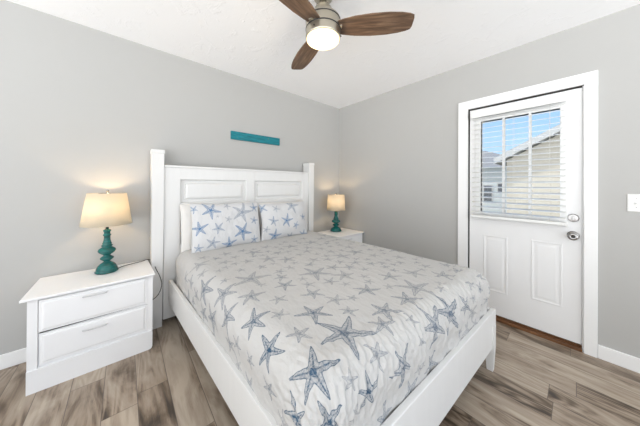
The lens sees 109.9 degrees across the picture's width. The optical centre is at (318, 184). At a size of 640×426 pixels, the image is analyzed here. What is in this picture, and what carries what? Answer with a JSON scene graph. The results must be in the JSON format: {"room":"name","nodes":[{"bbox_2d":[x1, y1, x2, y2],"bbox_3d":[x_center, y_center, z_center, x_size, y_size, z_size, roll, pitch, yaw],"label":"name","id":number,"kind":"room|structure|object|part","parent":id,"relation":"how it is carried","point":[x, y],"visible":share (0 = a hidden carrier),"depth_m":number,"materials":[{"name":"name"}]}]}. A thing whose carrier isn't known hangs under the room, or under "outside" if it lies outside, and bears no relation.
{"room":"bedroom","nodes":[
{"label":"bedroom","id":0,"kind":"room"},
{"bbox_2d":[0,0,338,354],"bbox_3d":[-1.494,0.052,2.103,4.700,2.560,0.120,0,0,-41],"label":"wall","id":1,"kind":"structure","parent":0,"point":[83,109],"depth_m":1.80,"materials":[{"name":"grey paint"}]},
{"bbox_2d":[0,347,26,369],"bbox_3d":[-1.462,1.184,2.044,4.686,0.097,0.014,0,0,-41],"label":"baseboard","id":2,"kind":"structure","parent":1,"relation":"attached to","point":[13,358],"depth_m":1.51,"materials":[{"name":"white paint"}]},
{"bbox_2d":[231,131,279,145],"bbox_3d":[-0.735,-0.542,2.664,0.611,0.090,0.021,0,0,-41],"label":"wall sign","id":3,"kind":"object","parent":1,"relation":"attached to","point":[235,135],"visible":1,"depth_m":2.63,"materials":[{"name":"teal wood"}]},
{"bbox_2d":[0,316,639,425],"bbox_3d":[0.142,1.286,0.202,4.700,0.100,4.900,0,0,-41],"label":"floor","id":4,"kind":"structure","parent":0,"point":[534,380],"depth_m":1.33,"materials":[{"name":"brown wood"}]},
{"bbox_2d":[19,260,154,395],"bbox_3d":[-1.602,0.948,1.634,0.628,0.564,0.437,0,0,-41],"label":"nightstand","id":5,"kind":"object","parent":4,"relation":"on","point":[79,323],"visible":0.99,"depth_m":1.48,"materials":[{"name":"white laminate"}]},
{"bbox_3d":[-1.476,0.789,1.506,0.514,0.191,0.023,0,0,-41],"label":"drawer","id":6,"kind":"part","parent":5,"relation":"part of","materials":[{"name":"white laminate"}]},
{"bbox_3d":[-1.480,0.991,1.509,0.514,0.188,0.015,0,0,-41],"label":"drawer","id":7,"kind":"part","parent":5,"relation":"part of","materials":[{"name":"white laminate"}]},
{"bbox_3d":[-1.478,0.947,1.482,0.118,0.013,0.029,0,0,-41],"label":"handle","id":8,"kind":"part","parent":5,"relation":"part of","materials":[{"name":"white wood"}]},
{"bbox_3d":[-1.472,0.726,1.477,0.118,0.013,0.029,0,0,-41],"label":"handle","id":9,"kind":"part","parent":5,"relation":"part of","materials":[{"name":"white wood"}]},
{"bbox_2d":[79,190,161,298],"bbox_3d":[-1.541,0.513,1.778,0.492,0.941,0.294,0,0,-41],"label":"table lamp","id":10,"kind":"object","parent":5,"relation":"on","point":[107,210],"visible":0.98,"depth_m":1.65,"materials":[{"name":"beige fabric"}]},
{"bbox_3d":[-1.614,0.186,1.714,0.294,0.237,0.294,0,0,-41],"label":"lamp shade","id":11,"kind":"part","parent":10,"relation":"part of","materials":[{"name":"white fabric"}]},
{"bbox_3d":[-1.497,0.821,1.876,0.293,0.327,0.166,0,0,-41],"label":"cord","id":12,"kind":"part","parent":10,"relation":"part of","materials":[{"name":"rubber"}]},
{"bbox_2d":[150,149,495,425],"bbox_3d":[-0.132,0.473,1.773,1.789,1.533,2.131,0,0,-41],"label":"frame","id":13,"kind":"object","parent":4,"relation":"on","point":[171,186],"visible":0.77,"depth_m":1.91,"materials":[{"name":"white paint"}]},
{"bbox_3d":[-1.425,0.482,1.973,0.087,1.500,0.127,0,0,-41],"label":"post","id":14,"kind":"part","parent":13,"relation":"part of","materials":[{"name":"white paint"}]},
{"bbox_3d":[-1.039,0.398,2.264,0.627,0.315,0.028,0,0,-41],"label":"headboard panel","id":15,"kind":"part","parent":13,"relation":"part of","materials":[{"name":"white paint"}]},
{"bbox_3d":[-1.037,0.066,2.265,0.627,0.230,0.028,0,0,-41],"label":"headboard panel","id":16,"kind":"part","parent":13,"relation":"part of","materials":[{"name":"white paint"}]},
{"bbox_3d":[-0.643,0.945,1.297,0.026,0.200,1.922,1,0,-44],"label":"rail","id":17,"kind":"part","parent":13,"relation":"part of","materials":[{"name":"white paint"}]},
{"bbox_3d":[-0.765,0.523,2.504,1.605,1.340,0.032,0,0,-41],"label":"headboard frame","id":18,"kind":"part","parent":13,"relation":"part of","materials":[{"name":"white paint"}]},
{"bbox_3d":[-0.478,0.070,2.749,0.667,0.230,0.028,0,0,-41],"label":"headboard panel","id":19,"kind":"part","parent":13,"relation":"part of","materials":[{"name":"white paint"}]},
{"bbox_3d":[-0.145,0.493,3.082,0.087,1.500,0.127,0,0,-41],"label":"post","id":20,"kind":"part","parent":13,"relation":"part of","materials":[{"name":"white paint"}]},
{"bbox_3d":[0.608,0.972,1.082,1.531,0.240,0.028,0,0,-38],"label":"footboard","id":21,"kind":"part","parent":13,"relation":"part of","materials":[{"name":"white paint"}]},
{"bbox_3d":[1.159,1.097,1.516,0.050,0.300,0.050,0,0,-41],"label":"leg","id":22,"kind":"part","parent":13,"relation":"part of","materials":[{"name":"white paint"}]},
{"bbox_2d":[318,228,363,242],"bbox_3d":[0.276,0.956,3.148,0.628,0.564,0.437,0,0,-41],"label":"nightstand","id":23,"kind":"object","parent":4,"relation":"on","point":[354,235],"visible":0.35,"depth_m":3.12,"materials":[{"name":"white laminate"}]},
{"bbox_2d":[327,193,344,231],"bbox_3d":[0.248,0.399,3.235,0.260,0.545,0.260,0,0,-41],"label":"table lamp","id":24,"kind":"object","parent":23,"relation":"on","point":[335,202],"visible":1,"depth_m":3.15,"materials":[{"name":"teal paint"}]},
{"bbox_3d":[0.249,0.259,3.235,0.260,0.220,0.260,0,0,-41],"label":"lamp shade","id":25,"kind":"part","parent":24,"relation":"part of","materials":[{"name":"white fabric"}]},
{"bbox_3d":[0.402,0.797,3.021,0.514,0.191,0.023,0,0,-41],"label":"drawer","id":26,"kind":"part","parent":23,"relation":"part of","materials":[{"name":"white laminate"}]},
{"bbox_2d":[496,315,581,351],"bbox_3d":[1.778,1.234,1.998,0.156,0.036,0.735,0,0,-41],"label":"threshold","id":27,"kind":"object","parent":4,"relation":"on","point":[542,334],"visible":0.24,"depth_m":1.85,"materials":[{"name":"brown wood"}]},
{"bbox_2d":[7,0,639,108],"bbox_3d":[0.171,-1.273,0.300,4.840,0.100,5.020,0,0,-41],"label":"ceiling","id":28,"kind":"structure","parent":0,"point":[259,41],"depth_m":1.81,"materials":[{"name":"white paint"}]},
{"bbox_2d":[279,0,414,69],"bbox_3d":[-0.058,-1.062,1.418,0.943,0.319,0.965,0,0,-41],"label":"ceiling fan","id":29,"kind":"object","parent":28,"relation":"hanging from","point":[324,25],"visible":1,"depth_m":1.37,"materials":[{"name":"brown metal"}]},
{"bbox_3d":[-0.162,-0.992,1.172,0.154,0.036,0.464,0,0,37],"label":"blade","id":30,"kind":"part","parent":29,"relation":"part of","materials":[{"name":"brown wood"}]},
{"bbox_3d":[-0.099,-0.990,1.717,0.154,0.036,0.464,0,0,-23],"label":"blade","id":31,"kind":"part","parent":29,"relation":"part of","materials":[{"name":"brown wood"}]},
{"bbox_3d":[0.027,-0.916,1.426,0.209,0.029,0.209,0,0,-41],"label":"light globe","id":32,"kind":"part","parent":29,"relation":"part of","materials":[{"name":"white glass"}]},
{"bbox_3d":[0.342,-0.989,1.390,0.464,0.036,0.154,0,0,7],"label":"blade","id":33,"kind":"part","parent":29,"relation":"part of","materials":[{"name":"brown wood"}]},
{"bbox_2d":[339,4,639,357],"bbox_3d":[1.940,0.072,1.835,0.140,2.560,5.020,0,0,-41],"label":"wall","id":34,"kind":"structure","parent":0,"point":[398,148],"depth_m":2.15,"materials":[{"name":"grey paint"}]},
{"bbox_2d":[469,88,581,344],"bbox_3d":[1.736,0.236,1.958,0.122,1.936,0.726,0,0,-41],"label":"door","id":35,"kind":"structure","parent":34,"relation":"in","point":[532,271],"depth_m":1.87,"materials":[{"name":"white paint"}]},
{"bbox_2d":[471,92,567,226],"bbox_3d":[1.699,-0.184,1.958,0.075,1.034,0.634,0,0,-41],"label":"window blind","id":36,"kind":"object","parent":35,"relation":"attached to","point":[561,97],"visible":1,"depth_m":1.90,"materials":[{"name":"white plastic"}]},
{"bbox_3d":[1.554,-0.177,2.122,0.055,0.945,0.002,0,0,-41],"label":"ladder cord","id":37,"kind":"part","parent":36,"relation":"part of","materials":[{"name":"fabric"}]},
{"bbox_3d":[1.695,0.303,1.955,0.054,0.024,0.618,0,0,-41],"label":"rail","id":38,"kind":"part","parent":36,"relation":"part of","materials":[{"name":"white plastic"}]},
{"bbox_3d":[1.842,-0.176,1.790,0.055,0.945,0.002,0,0,-41],"label":"ladder cord","id":39,"kind":"part","parent":36,"relation":"part of","materials":[{"name":"fabric"}]},
{"bbox_3d":[1.744,0.731,1.955,0.002,0.530,0.515,0,0,-41],"label":"panel","id":40,"kind":"part","parent":35,"relation":"part of","materials":[{"name":"white paint"}]},
{"bbox_3d":[1.924,0.392,1.698,0.070,0.068,0.068,0,0,-41],"label":"knob","id":41,"kind":"part","parent":35,"relation":"part of","materials":[{"name":"silver metal"}]},
{"bbox_2d":[468,85,583,267],"bbox_3d":[1.783,0.253,2.001,0.117,1.997,0.747,0,0,-41],"label":"seal","id":42,"kind":"object","parent":34,"relation":"attached to","point":[582,85],"visible":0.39,"depth_m":2.24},
{"bbox_2d":[458,70,597,357],"bbox_3d":[1.776,0.211,2.008,0.158,2.081,0.899,0,0,-41],"label":"door frame","id":43,"kind":"structure","parent":34,"relation":"attached to","point":[589,80],"depth_m":1.66,"materials":[{"name":"white paint"}]},
{"bbox_2d":[598,344,639,372],"bbox_3d":[2.766,1.205,0.752,0.014,0.097,2.297,0,0,-41],"label":"baseboard","id":44,"kind":"structure","parent":34,"relation":"attached to","point":[607,354],"depth_m":1.54,"materials":[{"name":"white paint"}]},
{"bbox_2d":[627,194,639,211],"bbox_3d":[2.138,0.125,1.485,0.018,0.119,0.116,0,0,-41],"label":"switch plate","id":45,"kind":"object","parent":34,"relation":"attached to","point":[633,200],"visible":1,"depth_m":1.51,"materials":[{"name":"white plastic"}]},
{"label":"outside","id":46,"kind":"structure","parent":0,"visible":0},
{"bbox_3d":[15.614,2.430,16.847,39.500,0.100,50.000,0,0,-41],"label":"ground","id":47,"kind":"structure","parent":46,"visible":0},
{"bbox_2d":[482,151,506,212],"bbox_3d":[10.252,0.092,15.042,6.800,4.500,7.500,0,0,-41],"label":"house","id":48,"kind":"structure","parent":47,"relation":"on","point":[498,169],"depth_m":11.80,"materials":[{"name":"plastic"}]},
{"bbox_3d":[8.946,0.475,11.880,0.030,0.800,0.330,0,0,-41],"label":"pane","id":49,"kind":"part","parent":48,"relation":"part of","materials":[{"name":"grey glass"}]},
{"bbox_2d":[494,124,559,216],"bbox_3d":[9.094,-0.148,5.637,4.670,4.910,6.640,0,0,-41],"label":"neighbor house","id":50,"kind":"structure","parent":47,"relation":"on","point":[554,131],"depth_m":6.17,"materials":[{"name":"beige plastic"}]},
{"bbox_3d":[-0.078,0.830,1.784,1.408,0.300,1.818,0,0,-41],"label":"mattress","id":51,"kind":"object","parent":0,"visible":0},
{"bbox_2d":[176,230,489,425],"bbox_3d":[-0.043,0.733,1.775,1.611,0.325,2.060,0,0,-41],"label":"quilt","id":52,"kind":"object","parent":51,"relation":"on","point":[323,329],"visible":0.91,"depth_m":1.07,"materials":[{"name":"fabric"}]},
{"bbox_2d":[180,201,249,252],"bbox_3d":[-0.976,0.388,2.196,0.663,0.418,0.153,0,0,-41],"label":"pillow","id":53,"kind":"object","parent":52,"relation":"on","point":[186,221],"visible":0.16,"depth_m":1.99,"materials":[{"name":"fabric"}]},
{"bbox_2d":[190,202,260,252],"bbox_3d":[-0.861,0.387,2.130,0.636,0.432,0.171,0,0,-41],"label":"starfish pillow","id":54,"kind":"object","parent":52,"relation":"on","point":[214,226],"visible":0.96,"depth_m":2.05,"materials":[{"name":"fabric"}]},
{"bbox_2d":[258,200,302,237],"bbox_3d":[-0.430,0.401,2.663,0.664,0.406,0.144,0,0,-41],"label":"pillow","id":55,"kind":"object","parent":52,"relation":"on","point":[259,215],"visible":0.05,"depth_m":2.47,"materials":[{"name":"fabric"}]},
{"bbox_2d":[259,201,306,240],"bbox_3d":[-0.388,0.406,2.538,0.609,0.398,0.172,0,0,-41],"label":"starfish pillow","id":56,"kind":"object","parent":52,"relation":"on","point":[278,220],"visible":0.98,"depth_m":2.45,"materials":[{"name":"fabric"}]}
]}

